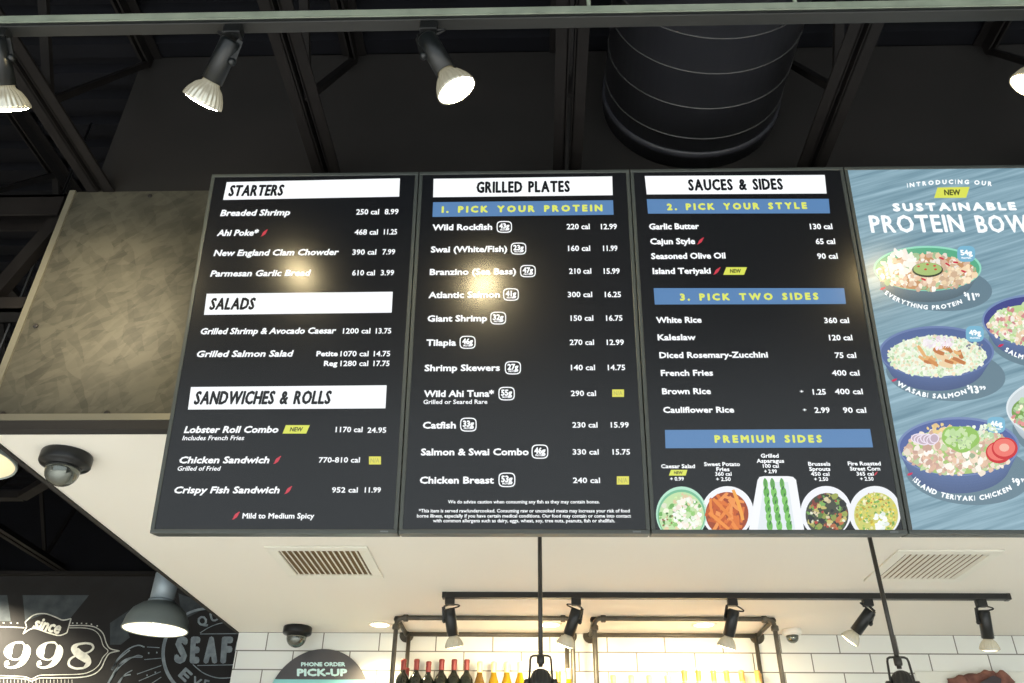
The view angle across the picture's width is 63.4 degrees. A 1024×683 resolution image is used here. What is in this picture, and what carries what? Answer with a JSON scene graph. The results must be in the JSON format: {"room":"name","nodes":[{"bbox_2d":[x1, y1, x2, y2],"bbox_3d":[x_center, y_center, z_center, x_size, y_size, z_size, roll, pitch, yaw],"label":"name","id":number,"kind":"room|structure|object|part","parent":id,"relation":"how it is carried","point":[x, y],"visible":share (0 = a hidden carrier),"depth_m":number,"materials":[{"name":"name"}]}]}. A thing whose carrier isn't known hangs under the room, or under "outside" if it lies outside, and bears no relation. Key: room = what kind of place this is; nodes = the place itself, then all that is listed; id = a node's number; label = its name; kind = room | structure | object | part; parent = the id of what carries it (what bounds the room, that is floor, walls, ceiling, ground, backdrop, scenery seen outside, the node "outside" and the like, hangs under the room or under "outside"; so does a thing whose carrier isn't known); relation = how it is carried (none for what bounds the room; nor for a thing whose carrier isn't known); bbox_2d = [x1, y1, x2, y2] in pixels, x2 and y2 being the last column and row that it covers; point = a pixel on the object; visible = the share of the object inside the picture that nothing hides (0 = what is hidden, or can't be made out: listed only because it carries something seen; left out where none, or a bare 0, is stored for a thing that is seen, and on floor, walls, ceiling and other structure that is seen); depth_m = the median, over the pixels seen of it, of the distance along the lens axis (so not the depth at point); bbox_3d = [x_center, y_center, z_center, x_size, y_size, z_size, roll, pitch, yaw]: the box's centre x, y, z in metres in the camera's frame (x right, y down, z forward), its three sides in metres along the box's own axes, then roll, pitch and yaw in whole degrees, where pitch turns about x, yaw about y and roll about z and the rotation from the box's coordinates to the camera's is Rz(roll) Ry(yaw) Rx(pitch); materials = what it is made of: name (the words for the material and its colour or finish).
{"room":"seafood restaurant","nodes":[
{"label":"seafood restaurant","id":0,"kind":"room"},
{"bbox_2d":[0,490,238,682],"bbox_3d":[-4.659,3.338,6.649,6.440,4.615,0.135,0,-32,2],"label":"wall","id":1,"kind":"structure","parent":0,"point":[109,598],"depth_m":7.20,"materials":[{"name":"paint"}]},
{"bbox_2d":[0,593,236,682],"bbox_3d":[-3.406,2.562,7.037,2.486,0.847,0.002,0,-32,2],"label":"mural","id":2,"kind":"object","parent":1,"relation":"attached to","point":[61,607],"visible":0.91,"depth_m":7.04},
{"bbox_3d":[-3.956,2.633,7.010,1.290,0.503,0.001,0,-32,2],"label":"ornamental frame","id":3,"kind":"part","parent":2,"relation":"part of","materials":[{"name":"paint"}]},
{"bbox_2d":[0,443,238,633],"bbox_3d":[-1.660,0.588,4.071,0.014,1.021,2.665,0,-32,2],"label":"wall","id":4,"kind":"structure","parent":0,"point":[4,449],"depth_m":3.39,"materials":[{"name":"white paint"}]},
{"bbox_2d":[121,572,188,637],"bbox_3d":[-2.199,1.060,5.587,0.398,1.720,0.398,0,-32,2],"label":"dome pendant","id":5,"kind":"object","parent":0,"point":[159,616],"visible":0.85,"depth_m":5.15,"materials":[{"name":"grey metal"}]},
{"bbox_3d":[-2.207,1.711,5.173,0.398,0.176,0.398,0,-32,2],"label":"lamp shade","id":6,"kind":"part","parent":5,"relation":"part of","materials":[{"name":"grey metal"}]},
{"bbox_2d":[0,434,1023,634],"bbox_3d":[2.679,0.973,3.668,8.693,0.013,2.685,0,-32,2],"label":"ceiling","id":7,"kind":"structure","parent":0,"point":[237,579],"depth_m":3.90,"materials":[{"name":"beige paint"}]},
{"bbox_2d":[38,444,93,486],"bbox_3d":[-1.506,0.431,2.780,0.164,0.113,0.164,0,-32,2],"label":"security camera","id":8,"kind":"object","parent":7,"relation":"attached to","point":[63,465],"visible":1,"depth_m":2.74,"materials":[{"name":"black plastic"}]},
{"bbox_2d":[283,624,311,647],"bbox_3d":[-1.240,1.702,4.770,0.164,0.114,0.164,0,-32,2],"label":"security camera","id":9,"kind":"object","parent":7,"relation":"attached to","point":[296,634],"visible":1,"depth_m":4.73,"materials":[{"name":"black plastic"}]},
{"bbox_2d":[264,546,383,577],"bbox_3d":[-0.843,1.008,3.768,0.450,0.011,0.450,0,-32,2],"label":"ceiling vent","id":10,"kind":"object","parent":7,"relation":"in","point":[302,561],"visible":1,"depth_m":3.75,"materials":[{"name":"white metal"}]},
{"bbox_2d":[368,621,391,627],"bbox_3d":[-0.753,1.618,4.730,0.140,0.006,0.140,0,-32,2],"label":"recessed light","id":11,"kind":"object","parent":7,"relation":"in","point":[377,624],"visible":0.98,"depth_m":4.72,"materials":[{"name":"beige"}]},
{"bbox_2d":[524,537,557,682],"bbox_3d":[0.104,1.026,3.044,0.360,0.800,0.360,0,-32,2],"label":"pendant lamp","id":12,"kind":"object","parent":7,"relation":"hanging from","point":[540,675],"visible":0.88,"depth_m":2.98,"materials":[{"name":"brown metal"}]},
{"bbox_3d":[0.105,0.925,3.109,0.028,0.560,0.027,0,-32,2],"label":"rod","id":13,"kind":"part","parent":12,"relation":"part of","materials":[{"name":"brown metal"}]},
{"bbox_2d":[543,621,561,627],"bbox_3d":[0.215,1.604,4.689,0.140,0.006,0.140,0,-32,2],"label":"recessed light","id":14,"kind":"object","parent":7,"relation":"in","point":[549,624],"visible":0.79,"depth_m":4.68,"materials":[{"name":"white"}]},
{"bbox_2d":[691,621,716,627],"bbox_3d":[1.078,1.591,4.653,0.140,0.006,0.140,0,-32,2],"label":"recessed light","id":15,"kind":"object","parent":7,"relation":"in","point":[704,624],"visible":1,"depth_m":4.64,"materials":[{"name":"white plastic"}]},
{"bbox_2d":[442,592,1011,600],"bbox_3d":[1.050,1.268,4.123,2.800,0.030,0.040,0,-32,2],"label":"track","id":16,"kind":"object","parent":7,"relation":"attached to","point":[457,595],"visible":1,"depth_m":4.11,"materials":[{"name":"black metal"}]},
{"bbox_2d":[442,598,463,648],"bbox_3d":[-0.291,1.404,4.117,0.094,0.237,0.129,-11,-34,18],"label":"track light","id":17,"kind":"object","parent":16,"relation":"hanging from","point":[449,614],"visible":1,"depth_m":4.08,"materials":[{"name":"black metal"}]},
{"bbox_2d":[557,598,583,648],"bbox_3d":[0.280,1.395,4.094,0.092,0.235,0.140,24,-39,-31],"label":"track light","id":18,"kind":"object","parent":16,"relation":"hanging from","point":[575,616],"visible":1,"depth_m":4.07,"materials":[{"name":"black metal"}]},
{"bbox_2d":[717,598,743,649],"bbox_3d":[1.065,1.393,4.075,0.092,0.236,0.146,21,-38,-29],"label":"track light","id":19,"kind":"object","parent":16,"relation":"hanging from","point":[731,616],"visible":1,"depth_m":4.05,"materials":[{"name":"black metal"}]},
{"bbox_2d":[841,599,875,646],"bbox_3d":[1.695,1.381,4.066,0.180,0.212,0.092,-27,-42,36],"label":"track light","id":20,"kind":"object","parent":16,"relation":"hanging from","point":[866,618],"visible":1,"depth_m":4.04,"materials":[{"name":"black metal"}]},
{"bbox_2d":[974,599,1000,650],"bbox_3d":[2.310,1.391,4.047,0.094,0.237,0.128,0,-32,2],"label":"track light","id":21,"kind":"object","parent":16,"relation":"hanging from","point":[983,617],"visible":1,"depth_m":4.01,"materials":[{"name":"black metal"}]},
{"bbox_2d":[781,628,801,642],"bbox_3d":[1.594,1.678,4.716,0.110,0.074,0.110,0,-32,2],"label":"security camera","id":22,"kind":"object","parent":7,"relation":"attached to","point":[792,635],"visible":1,"depth_m":4.69,"materials":[{"name":"white plastic"}]},
{"bbox_2d":[867,537,919,682],"bbox_3d":[1.368,1.019,3.008,0.360,0.800,0.360,0,-32,2],"label":"pendant lamp","id":23,"kind":"object","parent":7,"relation":"hanging from","point":[900,676],"visible":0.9,"depth_m":2.95,"materials":[{"name":"brown metal"}]},
{"bbox_3d":[1.369,0.917,3.073,0.028,0.560,0.027,0,-32,2],"label":"rod","id":24,"kind":"part","parent":23,"relation":"part of","materials":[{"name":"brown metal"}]},
{"bbox_2d":[864,549,1004,581],"bbox_3d":[1.879,1.011,3.720,0.450,0.011,0.450,0,-32,2],"label":"ceiling vent","id":25,"kind":"object","parent":7,"relation":"in","point":[905,565],"visible":0.95,"depth_m":3.69,"materials":[{"name":"white metal"}]},
{"bbox_2d":[0,0,1023,489],"bbox_3d":[0.519,-1.070,3.883,17.000,0.040,14.985,0,-32,2],"label":"ceiling","id":26,"kind":"structure","parent":0,"point":[77,60],"depth_m":3.56,"materials":[{"name":"black paint"}]},
{"bbox_2d":[0,194,66,323],"bbox_3d":[-4.810,-0.297,3.191,6.210,0.540,0.100,0,-32,2],"label":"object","id":27,"kind":"object","parent":26,"relation":"attached to","point":[18,213],"visible":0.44,"depth_m":3.16,"materials":[{"name":"black metal"}]},
{"bbox_2d":[0,466,76,570],"bbox_3d":[-4.046,0.438,5.563,0.104,0.785,4.729,0,-32,2],"label":"joist","id":28,"kind":"object","parent":26,"relation":"attached to","point":[43,555],"visible":0.53,"depth_m":7.04,"materials":[{"name":"black metal"}]},
{"bbox_2d":[0,109,82,296],"bbox_3d":[-2.257,0.427,5.512,0.104,0.785,4.729,0,-32,2],"label":"joist","id":29,"kind":"object","parent":26,"relation":"attached to","point":[23,121],"visible":0.06,"depth_m":4.01,"materials":[{"name":"black metal"}]},
{"bbox_2d":[0,122,91,479],"bbox_3d":[-1.992,-0.302,3.443,0.398,1.720,0.398,0,-32,2],"label":"dome pendant","id":30,"kind":"object","parent":26,"relation":"hanging from","point":[8,466],"visible":0.38,"depth_m":3.16,"materials":[{"name":"grey metal"}]},
{"bbox_3d":[-2.000,0.349,3.029,0.398,0.176,0.398,0,-32,2],"label":"lamp shade","id":31,"kind":"part","parent":30,"relation":"part of","materials":[{"name":"white glass"}]},
{"bbox_3d":[-1.990,-0.454,3.540,0.011,1.360,0.011,-13,-35,20],"label":"stem","id":32,"kind":"part","parent":30,"relation":"part of","materials":[{"name":"black"}]},
{"bbox_2d":[0,324,154,570],"bbox_3d":[-3.152,0.432,5.538,0.104,0.785,4.729,0,-32,2],"label":"joist","id":33,"kind":"object","parent":26,"relation":"attached to","point":[2,326],"visible":0.02,"depth_m":5.16,"materials":[{"name":"black metal"}]},
{"bbox_2d":[0,479,48,500],"bbox_3d":[-4.798,1.057,5.765,4.224,0.050,0.525,-4,-33,8],"label":"brace","id":34,"kind":"object","parent":33,"relation":"attached to","point":[36,487],"visible":0.53,"depth_m":5.69,"materials":[{"name":"black metal"}]},
{"bbox_2d":[0,0,162,191],"bbox_3d":[-1.674,-2.791,0.445,0.104,0.785,7.038,0,-32,2],"label":"joist","id":35,"kind":"object","parent":26,"relation":"attached to","point":[37,85],"visible":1,"depth_m":2.95,"materials":[{"name":"black metal"}]},
{"bbox_2d":[257,0,366,172],"bbox_3d":[-0.780,-2.796,0.419,0.104,0.785,7.038,0,-32,2],"label":"joist","id":36,"kind":"object","parent":26,"relation":"attached to","point":[292,51],"visible":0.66,"depth_m":2.84,"materials":[{"name":"black metal"}]},
{"bbox_2d":[550,0,590,169],"bbox_3d":[0.115,-2.801,0.394,0.104,0.785,7.038,0,-32,2],"label":"joist","id":37,"kind":"object","parent":26,"relation":"attached to","point":[570,46],"visible":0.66,"depth_m":2.78,"materials":[{"name":"black metal"}]},
{"bbox_2d":[0,0,1023,36],"bbox_3d":[-0.224,-1.007,2.357,8.000,0.335,0.044,0,-32,2],"label":"track","id":38,"kind":"object","parent":37,"relation":"hanging from","point":[896,11],"visible":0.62,"depth_m":2.26,"materials":[{"name":"black metal"}]},
{"bbox_2d":[0,27,31,111],"bbox_3d":[-1.412,-0.736,2.308,0.112,0.201,0.192,0,-32,2],"label":"track light","id":39,"kind":"object","parent":38,"relation":"hanging from","point":[12,99],"visible":1,"depth_m":2.28,"materials":[{"name":"black"}]},
{"bbox_3d":[-1.380,-0.783,2.288,0.016,0.022,0.022,0,-32,2],"label":"knob","id":40,"kind":"part","parent":39,"relation":"part of","materials":[{"name":"black metal"}]},
{"bbox_2d":[182,24,243,111],"bbox_3d":[-0.820,-0.743,2.265,0.109,0.222,0.190,17,-36,-24],"label":"track light","id":41,"kind":"object","parent":38,"relation":"hanging from","point":[205,91],"visible":1,"depth_m":2.23,"materials":[{"name":"black"}]},
{"bbox_3d":[-0.757,-0.756,2.241,0.022,0.023,0.022,0,-32,2],"label":"knob","id":42,"kind":"part","parent":41,"relation":"part of","materials":[{"name":"black metal"}]},
{"bbox_2d":[415,20,474,104],"bbox_3d":[-0.170,-0.753,2.217,0.163,0.242,0.109,28,-41,-35],"label":"track light","id":43,"kind":"object","parent":38,"relation":"hanging from","point":[454,84],"visible":1,"depth_m":2.19,"materials":[{"name":"black"}]},
{"bbox_3d":[-0.237,-0.763,2.214,0.021,0.023,0.022,0,-32,2],"label":"knob","id":44,"kind":"part","parent":43,"relation":"part of","materials":[{"name":"black metal"}]},
{"bbox_2d":[1009,67,1023,95],"bbox_3d":[1.398,-0.759,2.190,0.109,0.230,0.184,22,-38,-30],"label":"track light","id":45,"kind":"object","parent":38,"relation":"hanging from","point":[1016,81],"visible":1,"depth_m":2.19,"materials":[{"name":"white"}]},
{"bbox_2d":[602,0,811,168],"bbox_3d":[0.622,-2.726,0.567,0.698,0.698,6.620,0,-32,2],"label":"air duct","id":46,"kind":"object","parent":26,"relation":"hanging from","point":[688,97],"visible":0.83,"depth_m":2.92,"materials":[{"name":"black metal"}]},
{"bbox_2d":[791,0,893,167],"bbox_3d":[1.010,-2.807,0.368,0.104,0.785,7.038,0,-32,2],"label":"joist","id":47,"kind":"object","parent":26,"relation":"attached to","point":[852,51],"visible":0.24,"depth_m":2.76,"materials":[{"name":"black metal"}]},
{"bbox_2d":[973,21,1023,64],"bbox_3d":[1.904,-2.812,0.343,0.104,0.785,7.038,0,-32,2],"label":"joist","id":48,"kind":"object","parent":26,"relation":"attached to","point":[991,33],"visible":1,"depth_m":3.42,"materials":[{"name":"black metal"}]},
{"bbox_2d":[99,44,1023,191],"bbox_3d":[2.695,-0.912,3.321,8.620,0.785,0.075,0,-32,2],"label":"wall","id":49,"kind":"structure","parent":0,"point":[946,105],"depth_m":3.35,"materials":[{"name":"grey paint"}]},
{"bbox_2d":[0,190,208,434],"bbox_3d":[2.643,-0.166,2.809,8.704,1.023,0.040,0,-32,2],"label":"panel","id":50,"kind":"object","parent":49,"relation":"attached to","point":[94,347],"visible":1,"depth_m":2.87,"materials":[{"name":"silver metal"}]},
{"bbox_3d":[-1.696,-0.154,2.939,0.023,0.994,0.033,0,-32,2],"label":"trim","id":51,"kind":"part","parent":50,"relation":"part of","materials":[{"name":"silver metal"}]},
{"bbox_3d":[2.638,0.253,2.544,8.704,0.032,0.037,0,-32,2],"label":"shadow trim","id":52,"kind":"part","parent":50,"relation":"part of","materials":[{"name":"black metal"}]},
{"bbox_3d":[2.638,0.228,2.555,8.704,0.023,0.035,0,-32,2],"label":"trim","id":53,"kind":"part","parent":50,"relation":"part of","materials":[{"name":"silver metal"}]},
{"bbox_2d":[150,172,418,536],"bbox_3d":[-0.662,0.006,2.584,0.697,1.185,0.289,0,-32,2],"label":"menu board","id":54,"kind":"object","parent":50,"relation":"attached to","point":[287,419],"visible":1,"depth_m":2.51,"materials":[{"name":"grey"}]},
{"bbox_2d":[178,466,220,470],"bbox_3d":[-0.902,0.366,2.391,0.126,0.014,0.001,0,-23,2],"label":"print","id":55,"kind":"object","parent":54,"relation":"attached to","point":[180,466],"depth_m":2.39},
{"bbox_2d":[182,436,243,439],"bbox_3d":[-0.874,0.282,2.426,0.183,0.014,0.001,0,-23,2],"label":"print","id":56,"kind":"object","parent":54,"relation":"attached to","point":[215,438],"depth_m":2.43},
{"bbox_2d":[242,513,313,519],"bbox_3d":[-0.657,0.492,2.330,0.204,0.021,0.001,0,-23,2],"label":"print","id":57,"kind":"object","parent":54,"relation":"attached to","point":[269,515],"depth_m":2.33},
{"bbox_2d":[399,170,649,536],"bbox_3d":[0.038,0.002,2.564,0.697,1.185,0.289,0,-32,2],"label":"menu board","id":58,"kind":"object","parent":50,"relation":"attached to","point":[524,416],"visible":1,"depth_m":2.49,"materials":[{"name":"grey"}]},
{"bbox_2d":[424,400,486,403],"bbox_3d":[-0.167,0.178,2.448,0.190,0.014,0.001,0,-23,2],"label":"print","id":59,"kind":"object","parent":58,"relation":"attached to","point":[437,402],"depth_m":2.45},
{"bbox_2d":[433,519,613,523],"bbox_3d":[0.033,0.500,2.306,0.507,0.013,0.001,0,-23,2],"label":"print","id":60,"kind":"object","parent":58,"relation":"attached to","point":[488,520],"depth_m":2.31},
{"bbox_2d":[448,500,598,504],"bbox_3d":[0.033,0.451,2.327,0.426,0.013,0.001,0,-23,2],"label":"print","id":61,"kind":"object","parent":58,"relation":"attached to","point":[486,501],"depth_m":2.33},
{"bbox_2d":[417,514,630,518],"bbox_3d":[0.032,0.487,2.311,0.597,0.013,0.001,0,-23,2],"label":"print","id":62,"kind":"object","parent":58,"relation":"attached to","point":[431,515],"depth_m":2.31},
{"bbox_2d":[419,509,629,513],"bbox_3d":[0.033,0.474,2.317,0.590,0.013,0.001,0,-23,2],"label":"print","id":63,"kind":"object","parent":58,"relation":"attached to","point":[609,510],"depth_m":2.32},
{"bbox_2d":[629,167,907,536],"bbox_3d":[0.737,-0.002,2.544,0.697,1.185,0.289,0,-32,2],"label":"menu board","id":64,"kind":"object","parent":50,"relation":"attached to","point":[764,409],"visible":1,"depth_m":2.47,"materials":[{"name":"grey"}]},
{"bbox_2d":[656,486,705,529],"bbox_3d":[0.471,0.463,2.308,0.141,0.120,0.002,0,-22,2],"label":"picture","id":65,"kind":"object","parent":64,"relation":"attached to","point":[680,508],"depth_m":2.31},
{"bbox_2d":[749,476,803,529],"bbox_3d":[0.727,0.448,2.307,0.150,0.149,0.012,0,-18,2],"label":"picture","id":66,"kind":"object","parent":64,"relation":"attached to","point":[776,505],"depth_m":2.30},
{"bbox_2d":[849,486,899,529],"bbox_3d":[1.000,0.460,2.294,0.139,0.121,0.001,0,-23,2],"label":"picture","id":67,"kind":"object","parent":64,"relation":"attached to","point":[873,507],"depth_m":2.29},
{"bbox_2d":[843,165,1023,537],"bbox_3d":[1.437,-0.006,2.524,0.697,1.185,0.289,0,-32,2],"label":"menu board","id":68,"kind":"object","parent":50,"relation":"attached to","point":[940,249],"visible":0.98,"depth_m":2.49,"materials":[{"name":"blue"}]},
{"bbox_2d":[230,632,1023,682],"bbox_3d":[3.707,2.881,4.083,10.684,2.805,0.120,0,-32,2],"label":"wall","id":69,"kind":"structure","parent":0,"point":[259,657],"depth_m":4.78,"materials":[{"name":"white tile"}]},
{"bbox_2d":[273,649,366,682],"bbox_3d":[-1.101,2.044,4.691,0.582,0.582,0.014,0,-32,2],"label":"sign","id":70,"kind":"object","parent":69,"relation":"attached to","point":[319,665],"visible":1,"depth_m":4.78,"materials":[{"name":"grey"}]},
{"bbox_2d":[389,614,576,682],"bbox_3d":[-0.154,2.175,4.332,1.042,1.414,0.424,0,-32,2],"label":"shelf","id":71,"kind":"object","parent":69,"relation":"attached to","point":[405,636],"visible":0.67,"depth_m":4.53,"materials":[{"name":"black metal"}]},
{"bbox_2d":[395,659,408,682],"bbox_3d":[-0.602,1.898,4.528,0.079,0.311,0.079,0,-32,2],"label":"wine bottle","id":72,"kind":"object","parent":71,"relation":"on","point":[402,677],"visible":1,"depth_m":4.54,"materials":[{"name":"black glass"}]},
{"bbox_3d":[-0.602,1.899,4.527,0.076,0.309,0.076,0,-32,2],"label":"bottle glass","id":73,"kind":"part","parent":72,"relation":"part of","materials":[{"name":"black"}]},
{"bbox_3d":[-0.608,2.287,4.470,0.025,1.362,0.025,0,-32,2],"label":"post","id":74,"kind":"part","parent":71,"relation":"part of","materials":[{"name":"black metal"}]},
{"bbox_2d":[409,659,421,682],"bbox_3d":[-0.529,1.898,4.526,0.079,0.311,0.079,0,-32,2],"label":"wine bottle","id":75,"kind":"object","parent":71,"relation":"on","point":[415,677],"visible":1,"depth_m":4.54,"materials":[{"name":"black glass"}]},
{"bbox_3d":[-0.529,1.899,4.525,0.076,0.309,0.076,0,-32,2],"label":"bottle glass","id":76,"kind":"part","parent":75,"relation":"part of","materials":[{"name":"black"}]},
{"bbox_2d":[421,661,433,682],"bbox_3d":[-0.463,1.902,4.520,0.079,0.299,0.079,0,-32,2],"label":"wine bottle","id":77,"kind":"object","parent":71,"relation":"on","point":[427,678],"visible":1,"depth_m":4.54,"materials":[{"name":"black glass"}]},
{"bbox_3d":[-0.463,1.903,4.520,0.076,0.297,0.076,0,-32,2],"label":"bottle glass","id":78,"kind":"part","parent":77,"relation":"part of","materials":[{"name":"black"}]},
{"bbox_2d":[434,659,446,682],"bbox_3d":[-0.390,1.897,4.522,0.079,0.311,0.079,0,-32,2],"label":"wine bottle","id":79,"kind":"object","parent":71,"relation":"on","point":[440,677],"visible":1,"depth_m":4.54,"materials":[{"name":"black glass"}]},
{"bbox_3d":[-0.390,1.898,4.521,0.076,0.309,0.076,0,-32,2],"label":"bottle glass","id":80,"kind":"part","parent":79,"relation":"part of","materials":[{"name":"black"}]},
{"bbox_2d":[447,659,459,682],"bbox_3d":[-0.321,1.897,4.520,0.079,0.311,0.079,0,-32,2],"label":"wine bottle","id":81,"kind":"object","parent":71,"relation":"on","point":[453,677],"visible":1,"depth_m":4.54,"materials":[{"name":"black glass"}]},
{"bbox_3d":[-0.321,1.897,4.519,0.076,0.309,0.076,0,-32,2],"label":"bottle glass","id":82,"kind":"part","parent":81,"relation":"part of","materials":[{"name":"black glass"}]},
{"bbox_2d":[460,659,472,682],"bbox_3d":[-0.251,1.896,4.518,0.079,0.311,0.079,0,-32,2],"label":"wine bottle","id":83,"kind":"object","parent":71,"relation":"on","point":[466,677],"visible":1,"depth_m":4.54,"materials":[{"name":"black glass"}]},
{"bbox_3d":[-0.251,1.897,4.517,0.076,0.309,0.076,0,-32,2],"label":"bottle glass","id":84,"kind":"part","parent":83,"relation":"part of","materials":[{"name":"black"}]},
{"bbox_2d":[474,661,483,682],"bbox_3d":[-0.179,1.901,4.512,0.079,0.299,0.079,0,-32,2],"label":"wine bottle","id":85,"kind":"object","parent":71,"relation":"on","point":[479,677],"visible":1,"depth_m":4.55,"materials":[{"name":"brown glass"}]},
{"bbox_3d":[-0.179,1.902,4.512,0.078,0.297,0.078,0,-32,2],"label":"bottle glass","id":86,"kind":"part","parent":85,"relation":"part of","materials":[{"name":"brown glass"}]},
{"bbox_2d":[488,661,498,682],"bbox_3d":[-0.101,1.900,4.510,0.079,0.299,0.079,0,-32,2],"label":"wine bottle","id":87,"kind":"object","parent":71,"relation":"on","point":[493,678],"visible":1,"depth_m":4.54,"materials":[{"name":"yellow glass"}]},
{"bbox_3d":[-0.101,1.901,4.510,0.078,0.297,0.078,0,-32,2],"label":"bottle glass","id":88,"kind":"part","parent":87,"relation":"part of","materials":[{"name":"brown"}]},
{"bbox_2d":[502,661,511,682],"bbox_3d":[-0.029,1.900,4.508,0.079,0.299,0.079,0,-32,2],"label":"wine bottle","id":89,"kind":"object","parent":71,"relation":"on","point":[506,678],"visible":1,"depth_m":4.54,"materials":[{"name":"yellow glass"}]},
{"bbox_3d":[-0.029,1.901,4.508,0.078,0.297,0.078,0,-32,2],"label":"bottle glass","id":90,"kind":"part","parent":89,"relation":"part of","materials":[{"name":"yellow glass"}]},
{"bbox_2d":[515,662,523,682],"bbox_3d":[0.043,1.899,4.506,0.079,0.299,0.079,0,-32,2],"label":"wine bottle","id":91,"kind":"object","parent":71,"relation":"on","point":[519,679],"visible":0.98,"depth_m":4.54,"materials":[{"name":"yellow glass"}]},
{"bbox_3d":[0.043,1.900,4.505,0.078,0.297,0.078,0,-32,2],"label":"bottle glass","id":92,"kind":"part","parent":91,"relation":"part of","materials":[{"name":"yellow glass"}]},
{"bbox_2d":[555,671,560,682],"bbox_3d":[0.253,1.919,4.487,0.079,0.250,0.079,0,-32,2],"label":"wine bottle","id":93,"kind":"object","parent":71,"relation":"on","point":[557,673],"visible":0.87,"depth_m":4.53,"materials":[{"name":"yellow glass"}]},
{"bbox_3d":[0.309,2.282,4.444,0.025,1.362,0.025,0,-32,2],"label":"post","id":94,"kind":"part","parent":71,"relation":"part of","materials":[{"name":"black metal"}]},
{"bbox_2d":[566,668,570,682],"bbox_3d":[0.317,1.953,4.570,0.079,0.283,0.079,0,-32,2],"label":"wine bottle","id":95,"kind":"object","parent":71,"relation":"on","point":[568,670],"visible":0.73,"depth_m":4.62,"materials":[{"name":"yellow glass"}]},
{"bbox_2d":[583,615,785,682],"bbox_3d":[0.928,2.169,4.302,1.051,1.414,0.424,0,-32,2],"label":"shelf","id":96,"kind":"object","parent":69,"relation":"attached to","point":[591,636],"visible":0.98,"depth_m":4.50,"materials":[{"name":"black metal"}]},
{"bbox_2d":[610,675,615,682],"bbox_3d":[0.551,1.924,4.474,0.079,0.233,0.079,0,-32,2],"label":"wine bottle","id":97,"kind":"object","parent":96,"relation":"on","point":[612,677],"visible":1,"depth_m":4.52,"materials":[{"name":"yellow glass"}]},
{"bbox_2d":[628,675,633,682],"bbox_3d":[0.649,1.924,4.471,0.079,0.233,0.079,0,-32,2],"label":"wine bottle","id":98,"kind":"object","parent":96,"relation":"on","point":[630,677],"visible":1,"depth_m":4.51,"materials":[{"name":"yellow glass"}]},
{"bbox_2d":[646,675,651,682],"bbox_3d":[0.747,1.923,4.468,0.079,0.233,0.079,0,-32,2],"label":"wine bottle","id":99,"kind":"object","parent":96,"relation":"on","point":[648,677],"visible":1,"depth_m":4.51,"materials":[{"name":"yellow glass"}]},
{"bbox_2d":[664,675,669,682],"bbox_3d":[0.845,1.923,4.465,0.079,0.233,0.079,0,-32,2],"label":"wine bottle","id":100,"kind":"object","parent":96,"relation":"on","point":[666,677],"visible":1,"depth_m":4.51,"materials":[{"name":"yellow glass"}]},
{"bbox_2d":[681,670,687,682],"bbox_3d":[0.940,1.910,4.470,0.079,0.261,0.079,0,-32,2],"label":"wine bottle","id":101,"kind":"object","parent":96,"relation":"on","point":[683,672],"visible":1,"depth_m":4.51,"materials":[{"name":"yellow glass"}]},
{"bbox_2d":[695,670,701,682],"bbox_3d":[1.016,1.910,4.468,0.079,0.261,0.079,0,-32,2],"label":"wine bottle","id":102,"kind":"object","parent":96,"relation":"on","point":[697,672],"visible":1,"depth_m":4.51,"materials":[{"name":"yellow glass"}]},
{"bbox_2d":[710,670,716,682],"bbox_3d":[1.098,1.909,4.466,0.079,0.261,0.079,0,-32,2],"label":"wine bottle","id":103,"kind":"object","parent":96,"relation":"on","point":[712,672],"visible":1,"depth_m":4.51,"materials":[{"name":"yellow glass"}]},
{"bbox_2d":[723,670,729,682],"bbox_3d":[1.169,1.909,4.464,0.079,0.261,0.079,0,-32,2],"label":"wine bottle","id":104,"kind":"object","parent":96,"relation":"on","point":[725,672],"visible":1,"depth_m":4.51,"materials":[{"name":"yellow glass"}]},
{"bbox_2d":[738,670,744,682],"bbox_3d":[1.250,1.909,4.461,0.079,0.261,0.079,0,-32,2],"label":"wine bottle","id":105,"kind":"object","parent":96,"relation":"on","point":[740,672],"visible":1,"depth_m":4.50,"materials":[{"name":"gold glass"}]},
{"bbox_2d":[754,670,761,682],"bbox_3d":[1.337,1.908,4.459,0.079,0.261,0.079,0,-32,2],"label":"wine bottle","id":106,"kind":"object","parent":96,"relation":"on","point":[756,672],"visible":1,"depth_m":4.50,"materials":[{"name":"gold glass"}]},
{"bbox_3d":[1.396,2.276,4.413,0.025,1.362,0.025,0,-32,2],"label":"post","id":107,"kind":"part","parent":96,"relation":"part of","materials":[{"name":"black metal"}]},
{"bbox_2d":[914,670,1023,682],"bbox_3d":[2.964,2.237,4.395,1.380,0.942,0.084,0,-32,2],"label":"wall display","id":108,"kind":"object","parent":69,"relation":"attached to","point":[985,676],"visible":1,"depth_m":4.65,"materials":[{"name":"white"}]}
]}

